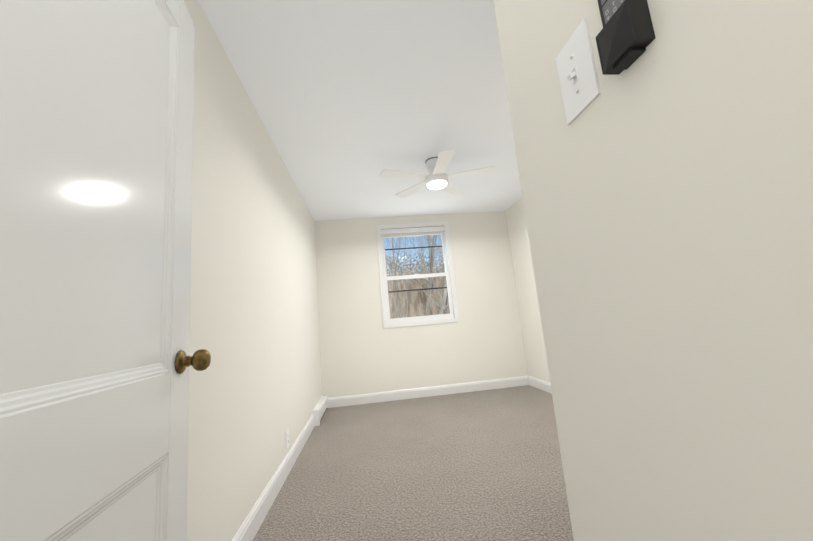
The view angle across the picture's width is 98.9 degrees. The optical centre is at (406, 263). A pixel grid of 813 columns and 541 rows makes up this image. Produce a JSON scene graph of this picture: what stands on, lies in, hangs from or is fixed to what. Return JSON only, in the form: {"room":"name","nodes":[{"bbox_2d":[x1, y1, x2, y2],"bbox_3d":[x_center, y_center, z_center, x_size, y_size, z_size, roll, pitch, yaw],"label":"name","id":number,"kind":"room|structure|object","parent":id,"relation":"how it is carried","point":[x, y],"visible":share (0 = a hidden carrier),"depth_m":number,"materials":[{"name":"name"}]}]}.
{"room":"empty bedroom","nodes":[
{"label":"empty bedroom","id":0,"kind":"room"},
{"bbox_2d":[183,0,321,540],"bbox_3d":[-0.902,0.131,1.743,0.120,2.400,5.808,-4,-10,-7],"label":"wall","id":1,"kind":"structure","parent":0,"point":[255,390],"depth_m":1.76,"materials":[{"name":"beige paint"}]},
{"bbox_2d":[0,0,210,540],"bbox_3d":[-0.544,0.084,0.574,0.111,2.030,0.972,-3,-10,-11],"label":"door","id":2,"kind":"structure","parent":1,"relation":"in","point":[97,360],"depth_m":0.67,"materials":[{"name":"white wood"}]},
{"bbox_2d":[232,414,314,540],"bbox_3d":[-0.735,1.246,1.556,0.016,0.118,5.552,-4,-10,-7],"label":"baseboard","id":3,"kind":"structure","parent":1,"relation":"attached to","point":[251,525],"depth_m":2.00,"materials":[{"name":"white wood"}]},
{"bbox_2d":[286,428,288,449],"bbox_3d":[-0.847,1.252,2.476,0.009,0.120,0.074,-4,-10,-7],"label":"electrical outlet","id":4,"kind":"object","parent":1,"relation":"attached to","point":[287,438],"visible":1,"depth_m":2.46,"materials":[{"name":"white plastic"}]},
{"bbox_2d":[312,396,327,425],"bbox_3d":[-0.961,1.642,3.910,0.065,0.154,0.756,-4,-10,-7],"label":"baseboard heater","id":5,"kind":"object","parent":1,"relation":"attached to","point":[319,409],"visible":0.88,"depth_m":3.73,"materials":[{"name":"white metal"}]},
{"bbox_2d":[198,0,522,220],"bbox_3d":[0.373,-1.197,2.139,2.918,0.120,5.858,-4,-10,-7],"label":"ceiling","id":6,"kind":"structure","parent":0,"point":[351,100],"depth_m":2.23,"materials":[{"name":"white paint"}]},
{"bbox_2d":[379,148,495,198],"bbox_3d":[0.272,-0.824,3.161,1.048,0.258,1.002,-4,-10,-7],"label":"ceiling fan","id":7,"kind":"object","parent":6,"relation":"hanging from","point":[437,177],"visible":1,"depth_m":3.11,"materials":[{"name":"white plastic"}]},
{"bbox_2d":[253,385,573,540],"bbox_3d":[0.590,1.269,1.725,2.918,0.100,5.858,-4,-10,-7],"label":"floor","id":8,"kind":"structure","parent":0,"point":[484,465],"depth_m":2.20,"materials":[{"name":"carpet"}]},
{"bbox_2d":[315,211,527,397],"bbox_3d":[0.188,0.532,4.707,2.918,2.400,0.150,-4,-10,-7],"label":"wall","id":9,"kind":"structure","parent":0,"point":[363,350],"depth_m":4.60,"materials":[{"name":"beige paint"}]},
{"bbox_2d":[376,222,458,327],"bbox_3d":[0.135,0.146,4.758,1.008,1.385,0.156,-4,-10,-7],"label":"window","id":10,"kind":"structure","parent":9,"relation":"in","point":[383,232],"depth_m":4.73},
{"bbox_2d":[327,376,528,407],"bbox_3d":[0.295,1.639,4.438,2.678,0.118,0.016,-4,-10,-7],"label":"baseboard","id":11,"kind":"structure","parent":9,"relation":"attached to","point":[367,398],"depth_m":4.43,"materials":[{"name":"white wood"}]},
{"bbox_2d":[506,197,549,381],"bbox_3d":[1.736,0.167,3.340,0.120,2.400,3.214,-4,-10,-7],"label":"wall","id":12,"kind":"structure","parent":0,"point":[533,340],"depth_m":4.49,"materials":[{"name":"beige paint"}]},
{"bbox_2d":[528,376,551,393],"bbox_3d":[1.774,1.282,3.086,0.016,0.118,3.062,-4,-10,-7],"label":"baseboard","id":13,"kind":"structure","parent":12,"relation":"attached to","point":[543,385],"depth_m":4.26,"materials":[{"name":"white wood"}]},
{"bbox_2d":[493,0,812,540],"bbox_3d":[0.703,-0.313,-0.068,0.719,2.400,1.774,-4,-10,-7],"label":"wall","id":14,"kind":"structure","parent":0,"point":[666,179],"depth_m":0.39,"materials":[{"name":"beige paint"}]},
{"bbox_2d":[556,18,600,124],"bbox_3d":[0.261,-0.296,0.546,0.017,0.124,0.080,-4,-10,-7],"label":"light switch","id":15,"kind":"object","parent":14,"relation":"attached to","point":[578,78],"visible":1,"depth_m":0.54,"materials":[{"name":"white plastic"}]},
{"bbox_2d":[595,0,655,74],"bbox_3d":[0.265,-0.324,0.442,0.028,0.150,0.060,-4,-10,-7],"label":"remote","id":16,"kind":"object","parent":14,"relation":"attached to","point":[625,37],"visible":1,"depth_m":0.42,"materials":[{"name":"black plastic"}]},
{"label":"outside","id":17,"kind":"structure","parent":0,"visible":0},
{"bbox_3d":[-2.554,16.304,70.996,170.000,0.300,134.832,-4,-10,-7],"label":"ground","id":18,"kind":"structure","parent":17,"visible":0},
{"bbox_2d":[385,235,449,317],"bbox_3d":[0.687,-7.246,34.506,34.171,33.465,47.267,-4,-10,-7],"label":"trees","id":19,"kind":"object","parent":18,"relation":"on","point":[445,290],"depth_m":18.70,"materials":[{"name":"brown plant"}]},
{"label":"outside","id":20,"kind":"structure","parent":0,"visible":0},
{"bbox_2d":[385,238,445,282],"bbox_3d":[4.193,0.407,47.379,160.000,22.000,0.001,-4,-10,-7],"label":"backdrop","id":21,"kind":"structure","parent":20,"point":[421,267],"depth_m":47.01,"materials":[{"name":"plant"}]},
{"bbox_2d":[387,279,449,318],"bbox_3d":[6.373,4.933,31.494,100.000,7.500,0.001,-4,-10,-7],"label":"fence","id":22,"kind":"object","parent":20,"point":[420,296],"depth_m":31.20,"materials":[{"name":"brown wood"}]}
]}

